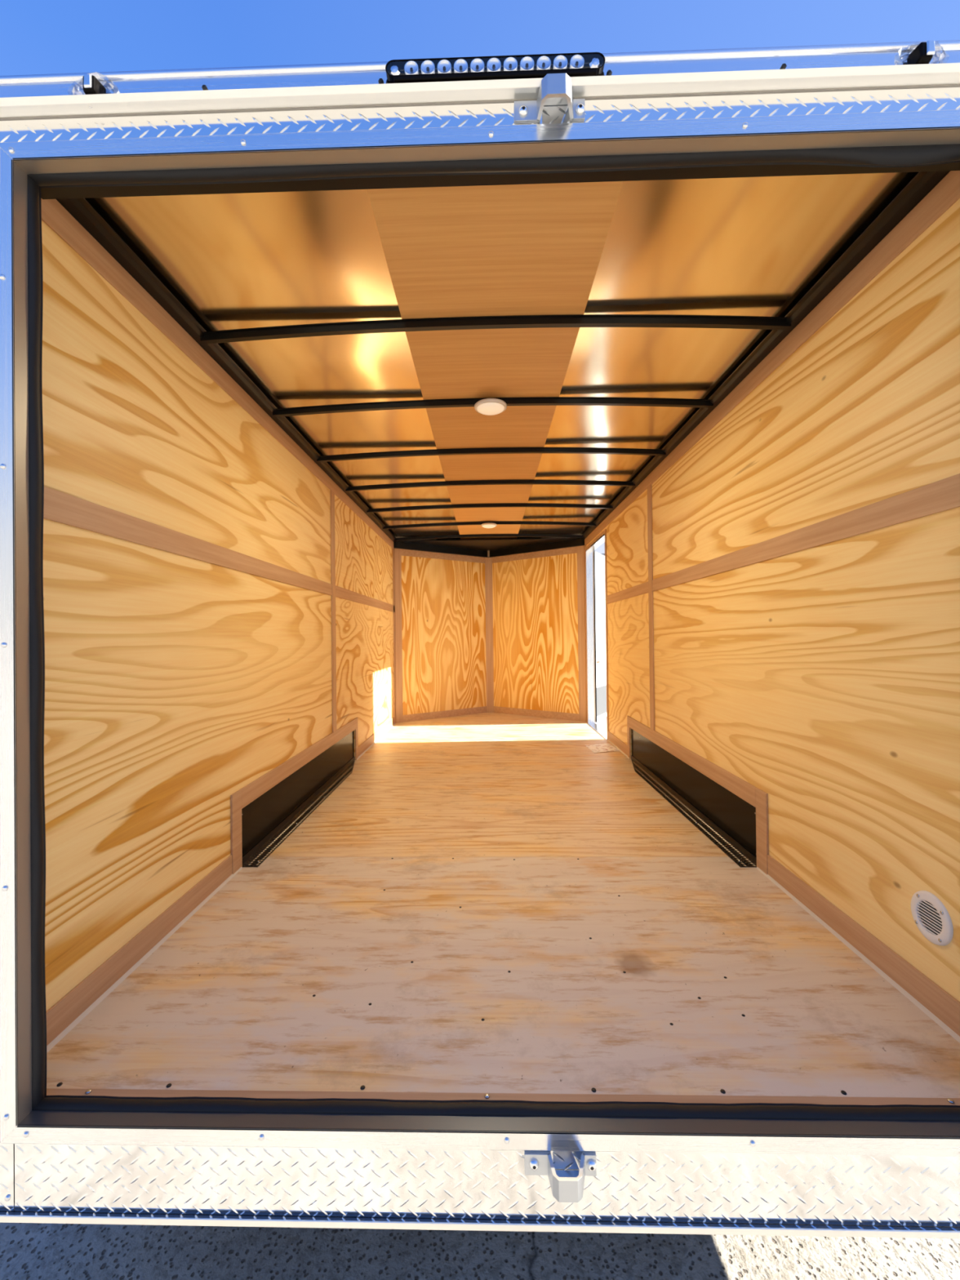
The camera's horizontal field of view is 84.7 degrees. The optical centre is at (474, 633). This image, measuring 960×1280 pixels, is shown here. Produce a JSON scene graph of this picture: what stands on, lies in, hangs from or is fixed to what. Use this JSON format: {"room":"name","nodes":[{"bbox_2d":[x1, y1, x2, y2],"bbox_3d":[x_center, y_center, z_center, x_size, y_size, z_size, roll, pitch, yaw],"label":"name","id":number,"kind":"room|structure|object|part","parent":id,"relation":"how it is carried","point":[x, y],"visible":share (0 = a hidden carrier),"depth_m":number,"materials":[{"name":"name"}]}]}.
{"room":"cargo space","nodes":[
{"label":"cargo space","id":0,"kind":"room"},
{"bbox_2d":[41,220,394,1010],"bbox_3d":[-0.937,0.022,3.347,0.050,2.166,4.585,-1,0,1],"label":"wall","id":1,"kind":"structure","parent":0,"point":[174,683],"depth_m":1.61,"materials":[{"name":"beige wood"}]},
{"bbox_2d":[0,147,31,1142],"bbox_3d":[-0.935,0.012,1.023,0.137,1.891,0.062,-1,0,1],"label":"door frame","id":2,"kind":"structure","parent":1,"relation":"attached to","point":[15,1009],"depth_m":1.00,"materials":[{"name":"silver metal"}]},
{"bbox_3d":[-0.868,0.011,1.011,0.003,1.823,0.033,-1,0,1],"label":"return leg","id":3,"kind":"part","parent":2,"relation":"part of","materials":[{"name":"silver metal"}]},
{"bbox_2d":[26,174,46,1110],"bbox_3d":[-0.861,0.011,1.040,0.013,1.823,0.028,-1,0,1],"label":"seal","id":4,"kind":"object","parent":1,"relation":"attached to","point":[35,279],"visible":1,"depth_m":1.03,"materials":[{"name":"black rubber"}]},
{"bbox_2d":[43,486,332,595],"bbox_3d":[-0.940,-0.288,2.212,0.006,0.072,2.302,-1,0,1],"label":"trim","id":5,"kind":"structure","parent":1,"relation":"attached to","point":[60,507],"depth_m":1.57,"materials":[{"name":"brown wood"}]},
{"bbox_2d":[40,198,394,549],"bbox_3d":[-0.919,-0.957,3.355,0.006,0.075,4.580,-1,0,1],"label":"trim","id":6,"kind":"structure","parent":1,"relation":"attached to","point":[54,214],"depth_m":1.64,"materials":[{"name":"brown wood"}]},
{"bbox_2d":[46,716,395,1053],"bbox_3d":[-0.897,0.897,3.308,0.013,0.082,4.510,-1,0,1],"label":"baseboard","id":7,"kind":"structure","parent":1,"relation":"attached to","point":[62,1017],"depth_m":1.46,"materials":[{"name":"beige wood"}]},
{"bbox_2d":[56,198,397,542],"bbox_3d":[-0.900,-1.012,3.370,0.053,0.034,4.550,-1,0,1],"label":"roof rail","id":8,"kind":"object","parent":1,"relation":"attached to","point":[80,209],"visible":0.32,"depth_m":1.66,"materials":[{"name":"black metal"}]},
{"bbox_2d":[329,489,336,732],"bbox_3d":[-0.908,-0.145,3.397,0.009,1.548,0.070,-1,0,1],"label":"trim","id":9,"kind":"structure","parent":1,"relation":"attached to","point":[331,493],"depth_m":3.38,"materials":[{"name":"brown wood"}]},
{"bbox_2d":[335,585,394,612],"bbox_3d":[-0.883,-0.274,4.537,0.006,0.072,2.208,-1,0,1],"label":"trim","id":10,"kind":"structure","parent":1,"relation":"attached to","point":[341,593],"depth_m":4.15,"materials":[{"name":"brown wood"}]},
{"bbox_2d":[392,548,395,723],"bbox_3d":[-0.854,0.024,5.601,0.006,1.858,0.066,-1,0,1],"label":"trim","id":11,"kind":"structure","parent":1,"relation":"attached to","point":[393,548],"depth_m":5.58,"materials":[{"name":"brown wood"}]},
{"bbox_2d":[394,545,586,715],"bbox_3d":[0.174,0.005,6.028,2.136,2.120,0.830,-1,0,1],"label":"wall","id":12,"kind":"structure","parent":0,"point":[535,667],"depth_m":5.99,"materials":[{"name":"beige wood"}]},
{"bbox_2d":[394,548,403,723],"bbox_3d":[-0.815,0.018,5.664,0.084,1.870,0.006,0,0,-36],"label":"trim","id":13,"kind":"structure","parent":12,"relation":"attached to","point":[397,552],"depth_m":5.66,"materials":[{"name":"brown wood"}]},
{"bbox_2d":[401,549,484,563],"bbox_3d":[-0.331,-0.885,6.029,1.136,0.070,0.006,0,0,-36],"label":"trim","id":14,"kind":"structure","parent":12,"relation":"attached to","point":[404,552],"depth_m":6.00,"materials":[{"name":"brown wood"}]},
{"bbox_2d":[402,706,486,722],"bbox_3d":[-0.312,0.913,6.017,1.136,0.075,0.006,0,0,-36],"label":"trim","id":15,"kind":"structure","parent":12,"relation":"attached to","point":[409,717],"depth_m":5.99,"materials":[{"name":"brown wood"}]},
{"bbox_2d":[393,537,584,557],"bbox_3d":[0.163,-0.969,5.998,2.040,0.083,0.804,-1,0,1],"label":"frame","id":16,"kind":"object","parent":12,"relation":"attached to","point":[486,548],"visible":0.89,"depth_m":5.86,"materials":[{"name":"black paint"}]},
{"bbox_3d":[-0.338,-0.958,6.010,1.284,0.073,0.030,0,0,-36],"label":"nose rail","id":17,"kind":"part","parent":16,"relation":"part of","materials":[{"name":"black metal"}]},
{"bbox_3d":[0.663,-0.969,5.986,1.284,0.073,0.030,-1,0,39],"label":"nose rail","id":18,"kind":"part","parent":16,"relation":"part of","materials":[{"name":"black metal"}]},
{"bbox_2d":[484,557,493,712],"bbox_3d":[0.182,0.012,6.375,0.100,1.870,0.032,-1,0,1],"label":"trim","id":19,"kind":"structure","parent":12,"relation":"attached to","point":[488,561],"depth_m":6.36,"materials":[{"name":"brown wood"}]},
{"bbox_2d":[492,546,577,563],"bbox_3d":[0.659,-0.895,6.005,1.136,0.070,0.006,-1,0,39],"label":"trim","id":20,"kind":"structure","parent":12,"relation":"attached to","point":[571,549],"depth_m":5.97,"materials":[{"name":"brown wood"}]},
{"bbox_2d":[493,706,578,720],"bbox_3d":[0.678,0.902,5.993,1.136,0.075,0.006,-1,0,39],"label":"trim","id":21,"kind":"structure","parent":12,"relation":"attached to","point":[557,715],"depth_m":5.96,"materials":[{"name":"brown wood"}]},
{"bbox_2d":[577,545,586,721],"bbox_3d":[1.144,-0.003,5.616,0.084,1.870,0.006,-1,0,39],"label":"trim","id":22,"kind":"structure","parent":12,"relation":"attached to","point":[580,549],"depth_m":5.61,"materials":[{"name":"brown wood"}]},
{"bbox_2d":[84,171,919,540],"bbox_3d":[0.107,-1.072,3.771,2.140,0.054,5.380,-1,0,1],"label":"ceiling","id":23,"kind":"structure","parent":0,"point":[736,246],"depth_m":1.67,"materials":[{"name":"brown wood"}]},
{"bbox_2d":[382,520,595,529],"bbox_3d":[0.135,-1.014,4.895,1.980,0.054,0.038,-1,0,1],"label":"bow","id":24,"kind":"object","parent":23,"relation":"attached to","point":[498,522],"visible":0.97,"depth_m":4.88,"materials":[{"name":"black paint"}]},
{"bbox_2d":[480,522,497,528],"bbox_3d":[0.135,-1.000,4.895,0.148,0.032,0.148,-1,0,1],"label":"ceiling light","id":25,"kind":"object","parent":24,"relation":"attached to","point":[489,525],"visible":1,"depth_m":4.85,"materials":[{"name":"white plastic"}]},
{"bbox_2d":[394,533,584,541],"bbox_3d":[0.150,-1.010,5.494,1.980,0.054,0.038,-1,0,1],"label":"bow","id":26,"kind":"object","parent":23,"relation":"attached to","point":[473,535],"visible":1,"depth_m":5.48,"materials":[{"name":"black paint"}]},
{"bbox_2d":[366,502,613,512],"bbox_3d":[0.119,-1.018,4.244,1.980,0.054,0.038,-1,0,1],"label":"bow","id":27,"kind":"object","parent":23,"relation":"attached to","point":[501,504],"visible":0.98,"depth_m":4.23,"materials":[{"name":"black paint"}]},
{"bbox_2d":[345,479,635,491],"bbox_3d":[0.104,-1.022,3.613,1.980,0.054,0.038,-1,0,1],"label":"bow","id":28,"kind":"object","parent":23,"relation":"attached to","point":[522,482],"visible":0.98,"depth_m":3.60,"materials":[{"name":"black paint"}]},
{"bbox_2d":[316,447,666,462],"bbox_3d":[0.089,-1.026,3.001,1.980,0.054,0.038,-1,0,1],"label":"bow","id":29,"kind":"object","parent":23,"relation":"attached to","point":[488,450],"visible":0.98,"depth_m":2.99,"materials":[{"name":"black paint"}]},
{"bbox_2d":[272,396,713,417],"bbox_3d":[0.073,-1.030,2.379,1.980,0.054,0.038,-1,0,1],"label":"bow","id":30,"kind":"object","parent":23,"relation":"attached to","point":[529,401],"visible":0.93,"depth_m":2.37,"materials":[{"name":"black paint"}]},
{"bbox_2d":[474,398,506,415],"bbox_3d":[0.073,-1.016,2.379,0.148,0.032,0.148,-1,0,1],"label":"ceiling light","id":31,"kind":"object","parent":30,"relation":"attached to","point":[489,406],"visible":1,"depth_m":2.35,"materials":[{"name":"white plastic"}]},
{"bbox_2d":[200,314,791,344],"bbox_3d":[0.059,-1.034,1.778,1.980,0.054,0.038,-1,0,1],"label":"bow","id":32,"kind":"object","parent":23,"relation":"attached to","point":[565,320],"visible":1,"depth_m":1.77,"materials":[{"name":"black paint"}]},
{"bbox_2d":[46,712,959,1097],"bbox_3d":[0.128,0.945,3.731,2.140,0.032,5.414,-1,0,1],"label":"floor","id":33,"kind":"structure","parent":0,"point":[486,902],"depth_m":1.46,"materials":[{"name":"beige wood"}]},
{"bbox_2d":[230,717,358,874],"bbox_3d":[-0.882,0.781,3.005,0.078,0.310,1.963,-1,0,1],"label":"wheel well","id":34,"kind":"object","parent":33,"relation":"on","point":[264,812],"visible":1,"depth_m":2.56,"materials":[{"name":"black metal"}]},
{"bbox_2d":[46,1088,959,1105],"bbox_3d":[0.061,0.920,1.036,1.874,0.023,0.022,-1,0,1],"label":"strip","id":35,"kind":"object","parent":33,"relation":"attached to","point":[50,1091],"visible":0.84,"depth_m":1.04,"materials":[{"name":"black metal"}]},
{"bbox_2d":[585,743,619,753],"bbox_3d":[1.033,0.922,4.266,0.220,0.005,0.355,-1,0,-3],"label":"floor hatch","id":36,"kind":"object","parent":33,"relation":"on","point":[599,748],"visible":1,"depth_m":4.25,"materials":[{"name":"wood"}]},
{"bbox_2d":[626,715,768,875],"bbox_3d":[1.096,0.760,2.956,0.078,0.310,1.963,-1,0,1],"label":"wheel well","id":37,"kind":"object","parent":33,"relation":"on","point":[731,811],"visible":1,"depth_m":2.51,"materials":[{"name":"black metal"}]},
{"bbox_3d":[0.062,0.990,0.997,2.095,0.147,0.052,-1,0,1],"label":"beam","id":38,"kind":"structure","parent":33,"relation":"attached to","visible":0},
{"bbox_2d":[0,1143,14,1211],"bbox_3d":[-0.931,1.021,0.992,0.129,0.128,0.006,-1,0,1],"label":"plate","id":39,"kind":"object","parent":38,"relation":"attached to","point":[6,1150],"visible":1,"depth_m":0.99,"materials":[{"name":"white metal"}]},
{"bbox_2d":[14,1143,959,1226],"bbox_3d":[0.128,1.010,0.967,1.984,0.128,0.003,-1,0,1],"label":"plate","id":40,"kind":"object","parent":38,"relation":"attached to","point":[454,1184],"visible":0.98,"depth_m":0.97,"materials":[{"name":"white metal"}]},
{"bbox_2d":[0,1210,959,1239],"bbox_3d":[0.063,1.081,0.965,2.115,0.012,0.013,-1,0,1],"label":"bumper bottom edge","id":41,"kind":"object","parent":40,"relation":"attached to","point":[6,1216],"visible":1,"depth_m":0.96,"materials":[{"name":"silver metal"}]},
{"bbox_2d":[0,1111,959,1156],"bbox_3d":[0.060,0.930,0.980,1.901,0.034,0.036,-1,0,1],"label":"sill ledge","id":42,"kind":"object","parent":40,"relation":"on","point":[651,1135],"visible":1,"depth_m":0.97,"materials":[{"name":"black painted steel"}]},
{"bbox_3d":[0.060,0.915,0.982,1.834,0.003,0.033,-1,0,1],"label":"return leg","id":43,"kind":"part","parent":42,"relation":"part of","materials":[{"name":"grey metal"}]},
{"bbox_2d":[524,1151,596,1202],"bbox_3d":[0.157,0.967,0.940,0.130,0.037,0.052,-1,0,1],"label":"bracket","id":44,"kind":"object","parent":40,"relation":"attached to","point":[566,1186],"depth_m":0.95,"materials":[{"name":"silver metal"}]},
{"bbox_3d":[0.168,0.984,0.943,0.048,0.004,0.043,-1,0,1],"label":"plate","id":45,"kind":"part","parent":44,"relation":"part of","materials":[{"name":"silver metal"}]},
{"bbox_2d":[31,1095,959,1121],"bbox_3d":[0.060,0.909,1.012,1.834,0.013,0.028,-1,0,1],"label":"seal","id":46,"kind":"object","parent":38,"relation":"on","point":[50,1103],"visible":1,"depth_m":1.01,"materials":[{"name":"black rubber"}]},
{"bbox_2d":[586,198,959,1001],"bbox_3d":[1.152,0.000,3.296,0.050,2.166,4.585,-1,0,1],"label":"wall","id":47,"kind":"structure","parent":0,"point":[824,678],"depth_m":1.57,"materials":[{"name":"beige wood"}]},
{"bbox_2d":[585,528,608,740],"bbox_3d":[1.309,0.016,5.471,0.304,1.848,1.798,-1,0,16],"label":"door","id":48,"kind":"structure","parent":47,"relation":"in","point":[596,580],"depth_m":5.50,"materials":[{"name":"silver metal"}]},
{"bbox_3d":[1.457,0.024,5.905,0.035,1.790,0.900,-1,0,30],"label":"panel","id":49,"kind":"part","parent":48,"relation":"part of","materials":[{"name":"white metal"}]},
{"bbox_3d":[1.480,0.722,5.891,0.003,0.302,0.800,-1,0,30],"label":"kick plate","id":50,"kind":"part","parent":48,"relation":"part of","materials":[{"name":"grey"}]},
{"bbox_2d":[606,581,648,604],"bbox_3d":[1.138,-0.298,3.982,0.006,0.072,1.198,-1,0,1],"label":"trim","id":51,"kind":"structure","parent":47,"relation":"attached to","point":[642,588],"depth_m":3.86,"materials":[{"name":"brown wood"}]},
{"bbox_2d":[647,484,654,730],"bbox_3d":[1.122,-0.167,3.347,0.009,1.548,0.070,-1,0,1],"label":"trim","id":52,"kind":"structure","parent":47,"relation":"attached to","point":[650,487],"depth_m":3.33,"materials":[{"name":"brown wood"}]},
{"bbox_2d":[580,170,950,539],"bbox_3d":[1.094,-1.033,3.321,0.053,0.034,4.550,-1,0,1],"label":"roof rail","id":53,"kind":"object","parent":47,"relation":"attached to","point":[923,182],"visible":0.74,"depth_m":1.61,"materials":[{"name":"black metal"}]},
{"bbox_2d":[584,170,959,546],"bbox_3d":[1.114,-0.978,3.306,0.006,0.075,4.580,-1,0,1],"label":"trim","id":54,"kind":"structure","parent":47,"relation":"attached to","point":[946,193],"depth_m":1.60,"materials":[{"name":"brown wood"}]},
{"bbox_2d":[608,731,959,1043],"bbox_3d":[1.117,0.873,2.789,0.013,0.082,3.570,-1,0,1],"label":"baseboard","id":55,"kind":"structure","parent":47,"relation":"attached to","point":[935,1002],"depth_m":1.43,"materials":[{"name":"beige wood"}]},
{"bbox_2d":[652,473,959,591],"bbox_3d":[1.093,-0.310,2.163,0.006,0.072,2.302,-1,0,1],"label":"trim","id":56,"kind":"structure","parent":47,"relation":"attached to","point":[944,495],"depth_m":1.54,"materials":[{"name":"brown wood"}]},
{"bbox_2d":[911,890,953,946],"bbox_3d":[1.080,0.673,1.249,0.009,0.116,0.116,-1,0,1],"label":"air vent","id":57,"kind":"object","parent":47,"relation":"in","point":[931,916],"visible":1,"depth_m":1.24,"materials":[{"name":"white plastic"}]},
{"bbox_3d":[0.042,-0.992,1.027,2.111,0.158,0.084,-1,0,1],"label":"header beam","id":58,"kind":"structure","parent":0,"visible":0},
{"bbox_2d":[82,74,106,94],"bbox_3d":[-0.709,-1.012,0.980,0.098,0.059,0.034,-1,0,1],"label":"bracket","id":59,"kind":"object","parent":58,"relation":"attached to","point":[91,84],"visible":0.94,"depth_m":0.97,"materials":[{"name":"black metal"}]},
{"bbox_2d":[0,109,959,173],"bbox_3d":[0.040,-0.927,0.993,1.901,0.034,0.036,-1,0,1],"label":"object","id":60,"kind":"structure","parent":58,"relation":"attached to","point":[931,126],"depth_m":0.99,"materials":[{"name":"silver metal"}]},
{"bbox_2d":[0,40,959,97],"bbox_3d":[0.042,-1.034,1.023,2.115,0.080,0.098,-1,0,1],"label":"roof rail","id":61,"kind":"object","parent":58,"relation":"attached to","point":[947,51],"visible":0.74,"depth_m":0.98,"materials":[{"name":"silver metal"}]},
{"bbox_2d":[385,52,604,83],"bbox_3d":[0.037,-1.024,0.967,0.405,0.047,0.030,-1,0,1],"label":"light bar","id":62,"kind":"object","parent":61,"relation":"attached to","point":[580,64],"visible":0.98,"depth_m":0.95,"materials":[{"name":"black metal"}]},
{"bbox_2d":[0,62,959,119],"bbox_3d":[0.041,-0.996,0.968,2.115,0.011,0.034,-1,0,1],"label":"rail","id":63,"kind":"object","parent":58,"relation":"attached to","point":[945,74],"visible":1,"depth_m":0.96,"materials":[{"name":"silver metal"}]},
{"bbox_2d":[0,85,959,142],"bbox_3d":[0.039,-0.967,0.982,1.893,0.048,0.003,-1,0,1],"label":"trim","id":64,"kind":"structure","parent":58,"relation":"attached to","point":[930,98],"depth_m":0.98,"materials":[{"name":"silver metal"}]},
{"bbox_2d":[514,72,585,124],"bbox_3d":[0.138,-0.967,0.952,0.130,0.036,0.052,-1,0,1],"label":"bracket","id":65,"kind":"object","parent":64,"relation":"attached to","point":[555,89],"depth_m":0.96,"materials":[{"name":"silver metal"}]},
{"bbox_3d":[0.149,-0.983,0.956,0.048,0.004,0.043,-1,0,1],"label":"plate","id":66,"kind":"part","parent":65,"relation":"part of","materials":[{"name":"silver metal"}]},
{"bbox_2d":[26,143,959,187],"bbox_3d":[0.042,-0.900,1.024,1.834,0.029,0.028,-1,0,1],"label":"seal","id":67,"kind":"object","parent":58,"relation":"attached to","point":[902,156],"visible":1,"depth_m":1.02,"materials":[{"name":"black rubber"}]},
{"bbox_2d":[40,161,959,199],"bbox_3d":[0.042,-0.911,1.053,1.874,0.002,0.031,-1,0,1],"label":"header lip","id":68,"kind":"object","parent":58,"relation":"attached to","point":[753,171],"visible":0.67,"depth_m":1.06,"materials":[{"name":"black metal"}]},
{"bbox_2d":[906,40,935,64],"bbox_3d":[0.801,-1.032,0.943,0.098,0.059,0.034,-1,0,1],"label":"marker light","id":69,"kind":"object","parent":58,"relation":"attached to","point":[923,53],"visible":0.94,"depth_m":0.93,"materials":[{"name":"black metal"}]},
{"label":"outside","id":70,"kind":"structure","parent":0,"visible":0},
{"bbox_2d":[0,716,959,1279],"bbox_3d":[0.039,1.408,0.966,120.000,0.001,120.000,-1,0,1],"label":"ground","id":71,"kind":"structure","parent":70,"point":[28,1251],"depth_m":1.20,"materials":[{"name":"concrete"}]}
]}

